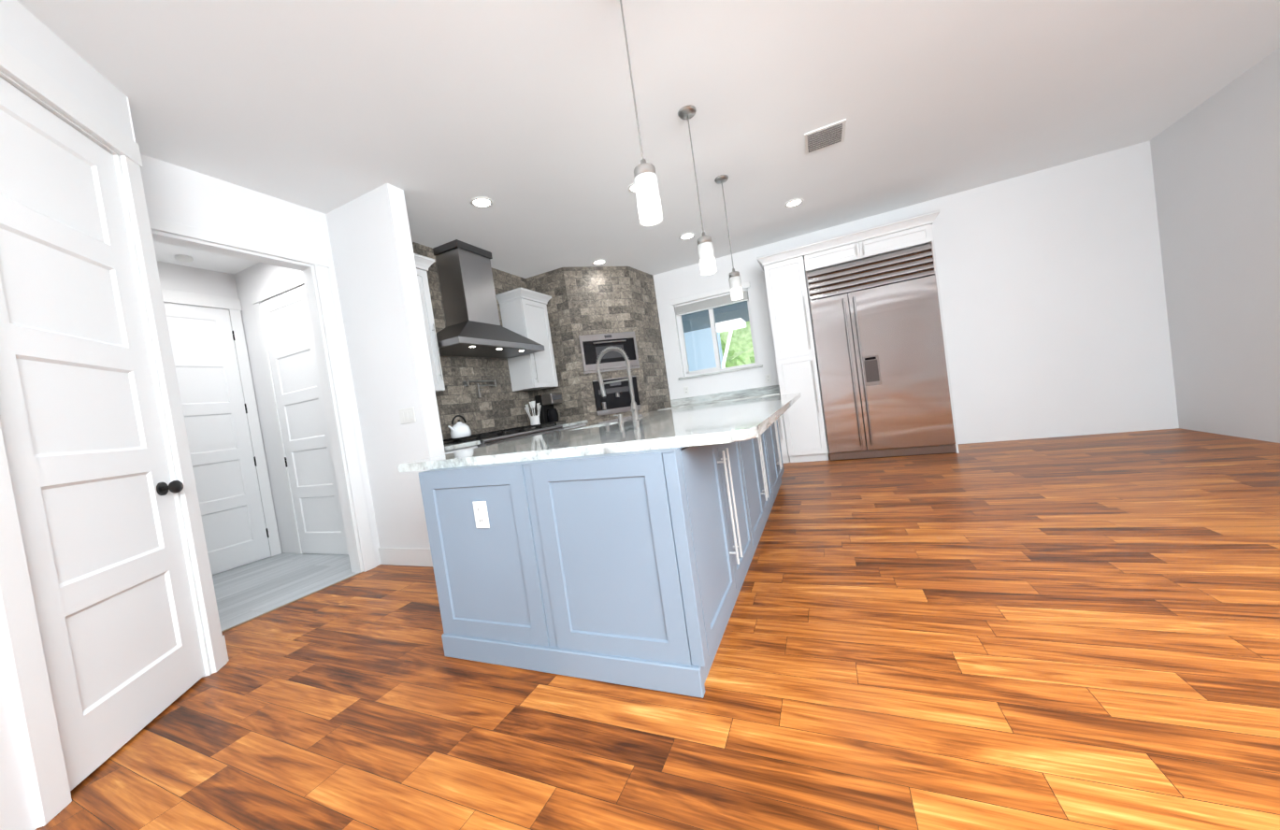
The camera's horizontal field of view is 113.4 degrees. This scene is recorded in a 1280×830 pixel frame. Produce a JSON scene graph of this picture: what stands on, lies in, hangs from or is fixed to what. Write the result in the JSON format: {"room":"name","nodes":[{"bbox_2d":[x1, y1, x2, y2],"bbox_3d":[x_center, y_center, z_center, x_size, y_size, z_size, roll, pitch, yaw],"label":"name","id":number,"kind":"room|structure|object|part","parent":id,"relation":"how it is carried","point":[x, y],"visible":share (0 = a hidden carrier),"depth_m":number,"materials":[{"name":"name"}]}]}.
{"room":"kitchen","nodes":[
{"label":"kitchen","id":0,"kind":"room"},
{"bbox_2d":[0,0,211,829],"bbox_3d":[-2.055,-0.166,0.989,0.120,2.950,2.470,-9,2,-19],"label":"wall","id":1,"kind":"structure","parent":0,"point":[31,37],"depth_m":1.66,"materials":[{"name":"paint"}]},
{"bbox_2d":[0,76,205,791],"bbox_3d":[-2.241,0.021,1.712,0.517,2.563,0.569,-7,2,24],"label":"pantry door","id":2,"kind":"structure","parent":1,"relation":"in","point":[94,487],"depth_m":1.68,"materials":[{"name":"white paint"}]},
{"bbox_2d":[0,37,281,828],"bbox_3d":[-2.213,-0.042,1.720,0.678,2.702,0.727,-7,2,24],"label":"door frame","id":3,"kind":"structure","parent":1,"relation":"attached to","point":[34,707],"depth_m":2.04,"materials":[{"name":"white paint"}]},
{"bbox_2d":[126,96,222,634],"bbox_3d":[-3.556,-0.006,2.624,2.496,2.950,0.140,-7,2,24],"label":"wall","id":4,"kind":"structure","parent":0,"point":[163,276],"depth_m":2.22,"materials":[{"name":"paint"}]},
{"bbox_2d":[163,262,279,573],"bbox_3d":[-4.334,0.067,3.795,0.120,2.950,1.350,-7,2,24],"label":"wall","id":5,"kind":"structure","parent":0,"point":[184,279],"depth_m":4.11,"materials":[{"name":"paint"}]},
{"bbox_2d":[164,302,270,575],"bbox_3d":[-4.137,0.226,3.938,0.083,2.548,0.824,-7,2,24],"label":"hall door","id":6,"kind":"structure","parent":5,"relation":"in","point":[215,411],"depth_m":4.10,"materials":[{"name":"white paint"}]},
{"bbox_2d":[140,153,379,569],"bbox_3d":[-1.881,-0.312,4.831,0.120,2.950,5.275,-7,2,24],"label":"wall","id":7,"kind":"structure","parent":0,"point":[173,193],"depth_m":2.97,"materials":[{"name":"paint"}]},
{"bbox_2d":[235,237,432,573],"bbox_3d":[-2.300,0.007,2.841,0.894,2.560,1.199,-7,2,24],"label":"door frame","id":8,"kind":"structure","parent":7,"relation":"attached to","point":[395,556],"depth_m":3.40,"materials":[{"name":"white paint"}]},
{"bbox_2d":[212,552,364,632],"bbox_3d":[-3.241,1.444,3.402,1.862,0.064,1.685,-7,2,24],"label":"floor","id":9,"kind":"structure","parent":0,"point":[244,594],"depth_m":3.44,"materials":[{"name":"grey tile"}]},
{"bbox_2d":[234,262,348,555],"bbox_3d":[-3.248,-0.097,4.139,1.850,2.950,0.120,-7,2,24],"label":"wall","id":10,"kind":"structure","parent":0,"point":[243,285],"depth_m":4.35,"materials":[{"name":"paint"}]},
{"bbox_2d":[259,285,348,554],"bbox_3d":[-3.264,0.098,4.085,0.814,2.548,0.023,-7,2,24],"label":"hall door","id":11,"kind":"structure","parent":10,"relation":"in","point":[309,460],"depth_m":4.09,"materials":[{"name":"white paint"}]},
{"bbox_2d":[323,183,445,564],"bbox_3d":[-2.001,-0.251,3.420,0.730,2.950,0.140,-7,2,24],"label":"wall","id":12,"kind":"structure","parent":0,"point":[363,244],"depth_m":3.33,"materials":[{"name":"paint"}]},
{"bbox_2d":[398,406,416,424],"bbox_3d":[-1.820,0.006,3.283,0.168,0.118,0.009,-7,2,24],"label":"light switch","id":13,"kind":"object","parent":12,"relation":"attached to","point":[407,415],"visible":1,"depth_m":3.28,"materials":[{"name":"white plastic"}]},
{"bbox_2d":[411,241,542,443],"bbox_3d":[-1.850,-0.314,4.738,0.012,2.950,2.400,-7,2,24],"label":"stone wall","id":14,"kind":"structure","parent":0,"point":[500,406],"depth_m":4.75,"materials":[{"name":"stone"}]},
{"bbox_2d":[413,253,445,392],"bbox_3d":[-2.105,-0.798,3.775,0.408,1.220,0.512,-7,2,24],"label":"upper cabinet","id":15,"kind":"object","parent":14,"relation":"attached to","point":[423,264],"visible":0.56,"depth_m":3.84,"materials":[{"name":"white wood"}]},
{"bbox_2d":[462,379,496,397],"bbox_3d":[-1.780,-0.299,4.742,0.105,0.200,0.440,-7,2,24],"label":"pot filler","id":16,"kind":"object","parent":14,"relation":"attached to","point":[466,383],"visible":1,"depth_m":4.64,"materials":[{"name":"silver metal"}]},
{"bbox_2d":[432,239,544,359],"bbox_3d":[-1.732,-1.236,4.514,0.588,1.139,1.284,-7,2,24],"label":"range hood","id":17,"kind":"object","parent":14,"relation":"attached to","point":[474,328],"visible":0.9,"depth_m":4.40,"materials":[{"name":"silver metal"}]},
{"bbox_2d":[495,287,558,391],"bbox_3d":[-1.398,-0.934,5.401,0.408,1.200,0.625,-7,2,24],"label":"upper cabinet","id":18,"kind":"object","parent":14,"relation":"attached to","point":[524,312],"visible":0.81,"depth_m":5.22,"materials":[{"name":"white wood"}]},
{"bbox_2d":[525,266,671,425],"bbox_3d":[-0.480,-0.553,6.178,1.363,2.950,1.360,-7,2,24],"label":"stone wall","id":19,"kind":"structure","parent":0,"point":[588,300],"depth_m":5.71,"materials":[{"name":"stone"}]},
{"bbox_2d":[578,331,640,373],"bbox_3d":[-0.399,-0.858,5.709,0.808,0.510,0.074,-9,2,-21],"label":"oven","id":20,"kind":"object","parent":19,"relation":"attached to","point":[592,347],"visible":1,"depth_m":5.71,"materials":[{"name":"silver metal"}]},
{"bbox_2d":[591,375,640,416],"bbox_3d":[-0.315,-0.268,5.753,0.460,0.475,0.460,-7,2,24],"label":"coffee machine","id":21,"kind":"object","parent":19,"relation":"attached to","point":[617,399],"visible":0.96,"depth_m":5.73,"materials":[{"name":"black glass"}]},
{"bbox_2d":[16,0,1279,278],"bbox_3d":[-0.480,-1.945,2.110,9.100,0.060,8.960,-7,2,24],"label":"ceiling","id":22,"kind":"structure","parent":0,"point":[441,114],"depth_m":2.74,"materials":[{"name":"paint"}]},
{"bbox_2d":[174,254,193,262],"bbox_3d":[-4.170,-1.426,3.848,0.120,0.042,0.120,-7,2,24],"label":"smoke detector","id":23,"kind":"object","parent":22,"relation":"attached to","point":[183,258],"visible":1,"depth_m":3.82,"materials":[{"name":"white plastic"}]},
{"bbox_2d":[469,196,493,208],"bbox_3d":[-1.364,-1.832,3.631,0.200,0.012,0.200,-7,2,24],"label":"recessed light","id":24,"kind":"object","parent":22,"relation":"in","point":[481,202],"visible":1,"depth_m":3.63,"materials":[{"name":"white plastic"}]},
{"bbox_2d":[591,258,606,265],"bbox_3d":[-0.535,-2.009,5.541,0.200,0.012,0.200,-7,2,24],"label":"recessed light","id":25,"kind":"object","parent":22,"relation":"in","point":[598,262],"visible":1,"depth_m":5.54,"materials":[{"name":"white plastic"}]},
{"bbox_2d":[627,182,635,193],"bbox_3d":[-0.013,-2.026,3.749,0.200,0.012,0.200,-7,2,24],"label":"recessed light","id":26,"kind":"object","parent":22,"relation":"in","point":[631,188],"visible":0.44,"depth_m":3.75,"materials":[{"name":"white plastic"}]},
{"bbox_2d":[619,0,662,226],"bbox_3d":[-0.024,-1.421,1.895,0.124,1.090,0.124,-7,2,24],"label":"pendant light","id":27,"kind":"object","parent":22,"relation":"hanging from","point":[647,194],"visible":1,"depth_m":1.87,"materials":[{"name":"white glass"}]},
{"bbox_3d":[0.039,-0.976,1.909,0.107,0.190,0.107,-7,2,24],"label":"lamp shade","id":28,"kind":"part","parent":27,"relation":"part of","materials":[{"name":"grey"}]},
{"bbox_2d":[678,232,695,240],"bbox_3d":[0.571,-2.151,5.070,0.200,0.012,0.200,-7,2,24],"label":"recessed light","id":29,"kind":"object","parent":22,"relation":"in","point":[686,236],"visible":0.98,"depth_m":5.07,"materials":[{"name":"white plastic"}]},
{"bbox_2d":[677,104,716,275],"bbox_3d":[0.394,-1.511,2.860,0.124,1.090,0.124,-7,2,24],"label":"pendant light","id":30,"kind":"object","parent":22,"relation":"hanging from","point":[706,255],"visible":1,"depth_m":2.83,"materials":[{"name":"white glass"}]},
{"bbox_3d":[0.457,-1.066,2.874,0.107,0.190,0.107,-7,2,24],"label":"lamp shade","id":31,"kind":"part","parent":30,"relation":"part of","materials":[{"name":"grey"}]},
{"bbox_2d":[714,174,743,300],"bbox_3d":[0.813,-1.601,3.824,0.124,1.090,0.124,-7,2,24],"label":"pendant light","id":32,"kind":"object","parent":22,"relation":"hanging from","point":[735,286],"visible":1,"depth_m":3.80,"materials":[{"name":"white glass"}]},
{"bbox_3d":[0.876,-1.155,3.838,0.107,0.190,0.107,-7,2,24],"label":"lamp shade","id":33,"kind":"part","parent":32,"relation":"part of","materials":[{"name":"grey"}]},
{"bbox_2d":[784,198,804,207],"bbox_3d":[1.666,-2.289,4.549,0.200,0.012,0.200,-7,2,24],"label":"recessed light","id":34,"kind":"object","parent":22,"relation":"in","point":[793,203],"visible":1,"depth_m":4.54,"materials":[{"name":"white plastic"}]},
{"bbox_2d":[804,118,846,154],"bbox_3d":[1.482,-2.224,3.377,0.300,0.016,0.320,-7,2,24],"label":"ceiling vent","id":35,"kind":"object","parent":22,"relation":"in","point":[825,136],"visible":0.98,"depth_m":3.35,"materials":[{"name":"white plastic"}]},
{"bbox_2d":[35,428,1279,829],"bbox_3d":[0.780,0.927,1.830,6.850,0.060,8.560,-7,2,24],"label":"floor","id":36,"kind":"structure","parent":0,"point":[1077,632],"depth_m":1.49,"materials":[{"name":"brown wood"}]},
{"bbox_2d":[443,422,563,447],"bbox_3d":[-1.391,0.636,4.540,0.753,0.954,1.270,-7,2,24],"label":"range","id":37,"kind":"object","parent":36,"relation":"on","point":[487,438],"visible":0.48,"depth_m":4.28,"materials":[{"name":"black metal"}]},
{"bbox_2d":[447,415,471,438],"bbox_3d":[-1.741,0.108,4.026,0.188,0.219,0.225,-7,2,24],"label":"kettle","id":38,"kind":"object","parent":37,"relation":"on","point":[459,429],"visible":1,"depth_m":3.98,"materials":[{"name":"white ceramic"}]},
{"bbox_2d":[444,419,588,454],"bbox_3d":[-1.400,0.655,4.633,0.656,0.912,2.394,-7,2,24],"label":"base cabinet","id":39,"kind":"object","parent":36,"relation":"on","point":[452,448],"visible":0.1,"depth_m":3.75,"materials":[{"name":"white wood"}]},
{"bbox_2d":[524,401,541,428],"bbox_3d":[-1.326,-0.005,5.262,0.209,0.334,0.203,-7,2,24],"label":"utensil crock","id":40,"kind":"object","parent":39,"relation":"on","point":[534,420],"visible":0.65,"depth_m":5.22,"materials":[{"name":"white ceramic"}]},
{"bbox_2d":[534,392,565,426],"bbox_3d":[-1.191,-0.074,5.607,0.262,0.410,0.250,-7,2,24],"label":"coffee maker","id":41,"kind":"object","parent":39,"relation":"on","point":[548,412],"visible":0.94,"depth_m":5.53,"materials":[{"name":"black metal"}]},
{"bbox_2d":[416,422,784,698],"bbox_3d":[0.271,0.484,3.217,1.326,0.872,3.334,-7,2,24],"label":"kitchen island","id":42,"kind":"object","parent":36,"relation":"on","point":[614,552],"depth_m":1.68,"materials":[{"name":"blue wood"}]},
{"bbox_2d":[397,392,801,472],"bbox_3d":[0.243,0.025,3.293,1.770,0.040,3.360,-7,2,24],"label":"island countertop","id":43,"kind":"structure","parent":42,"relation":"on","point":[731,423],"depth_m":2.04,"materials":[{"name":"white stone"}]},
{"bbox_2d":[595,345,639,420],"bbox_3d":[-0.200,-0.244,3.351,0.318,0.611,0.098,-7,2,24],"label":"spring faucet","id":44,"kind":"object","parent":43,"relation":"on","point":[634,410],"visible":1,"depth_m":3.32,"materials":[{"name":"silver metal"}]},
{"bbox_2d":[613,414,623,423],"bbox_3d":[-0.164,0.028,3.201,0.078,0.071,0.044,-7,2,24],"label":"soap dispenser","id":45,"kind":"object","parent":43,"relation":"on","point":[620,418],"visible":1,"depth_m":3.18,"materials":[{"name":"silver metal"}]},
{"bbox_2d":[776,416,788,463],"bbox_3d":[1.673,0.207,5.735,0.618,0.870,0.588,-7,2,24],"label":"base cabinet","id":46,"kind":"object","parent":36,"relation":"on","point":[781,425],"depth_m":5.36,"materials":[{"name":"white wood"}]},
{"bbox_2d":[657,392,780,410],"bbox_3d":[1.129,-0.184,5.921,1.667,0.040,0.614,-7,2,24],"label":"countertop","id":47,"kind":"structure","parent":46,"relation":"on","point":[764,395],"depth_m":5.75,"materials":[{"name":"white stone"}]},
{"bbox_2d":[762,254,828,462],"bbox_3d":[2.052,-0.675,5.489,0.463,2.525,0.588,-7,2,24],"label":"tall cabinet","id":48,"kind":"object","parent":36,"relation":"on","point":[801,429],"depth_m":5.22,"materials":[{"name":"white wood"}]},
{"bbox_2d":[805,242,956,460],"bbox_3d":[2.852,-0.671,5.096,1.280,2.318,0.667,-7,2,24],"label":"fridge","id":49,"kind":"object","parent":36,"relation":"on","point":[881,353],"visible":1,"depth_m":4.83,"materials":[{"name":"silver metal"}]},
{"bbox_2d":[653,141,1179,453],"bbox_3d":[2.297,-0.933,5.763,7.090,2.950,0.150,-7,2,24],"label":"wall","id":50,"kind":"structure","parent":0,"point":[1053,298],"depth_m":4.71,"materials":[{"name":"paint"}]},
{"bbox_2d":[683,386,689,394],"bbox_3d":[0.704,-0.375,6.420,0.075,0.118,0.008,-7,2,24],"label":"outlet","id":51,"kind":"object","parent":50,"relation":"attached to","point":[685,389],"depth_m":6.42,"materials":[{"name":"white plastic"}]},
{"bbox_2d":[670,281,762,380],"bbox_3d":[1.109,-1.216,6.234,1.260,1.217,0.185,-7,2,24],"label":"kitchen window","id":52,"kind":"structure","parent":50,"relation":"in","point":[711,300],"depth_m":6.25,"materials":[{"name":"paint"},{"name":"clear glass"},{"name":"vinyl"}]},
{"bbox_2d":[670,385,776,407],"bbox_3d":[1.236,-0.281,6.190,1.667,0.104,0.020,-7,2,24],"label":"backsplash","id":53,"kind":"structure","parent":50,"relation":"attached to","point":[768,389],"depth_m":6.16,"materials":[{"name":"white stone"}]},
{"bbox_2d":[764,373,771,383],"bbox_3d":[1.807,-0.515,5.928,0.075,0.118,0.008,-7,2,24],"label":"outlet","id":54,"kind":"object","parent":50,"relation":"attached to","point":[767,377],"depth_m":5.93,"materials":[{"name":"white plastic"}]},
{"bbox_2d":[803,239,866,272],"bbox_3d":[2.399,-1.895,5.224,0.641,0.190,0.588,-7,2,24],"label":"upper cabinet","id":55,"kind":"object","parent":50,"relation":"attached to","point":[847,252],"depth_m":4.95,"materials":[{"name":"white wood"}]},
{"bbox_2d":[866,220,934,258],"bbox_3d":[2.941,-1.964,4.983,0.741,0.190,0.588,-7,2,24],"label":"upper cabinet","id":56,"kind":"object","parent":50,"relation":"attached to","point":[919,235],"depth_m":4.69,"materials":[{"name":"white wood"}]},
{"bbox_2d":[1150,47,1279,443],"bbox_3d":[1.439,-0.671,1.330,5.120,2.950,8.680,-7,2,24],"label":"wall","id":57,"kind":"structure","parent":0,"point":[1215,161],"depth_m":3.65,"materials":[{"name":"paint"}]},
{"label":"outside","id":58,"kind":"structure","parent":0,"visible":0},
{"bbox_2d":[681,301,755,371],"bbox_3d":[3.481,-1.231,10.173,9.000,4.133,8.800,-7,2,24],"label":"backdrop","id":59,"kind":"structure","parent":58,"point":[721,312],"depth_m":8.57,"materials":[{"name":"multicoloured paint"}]}
]}

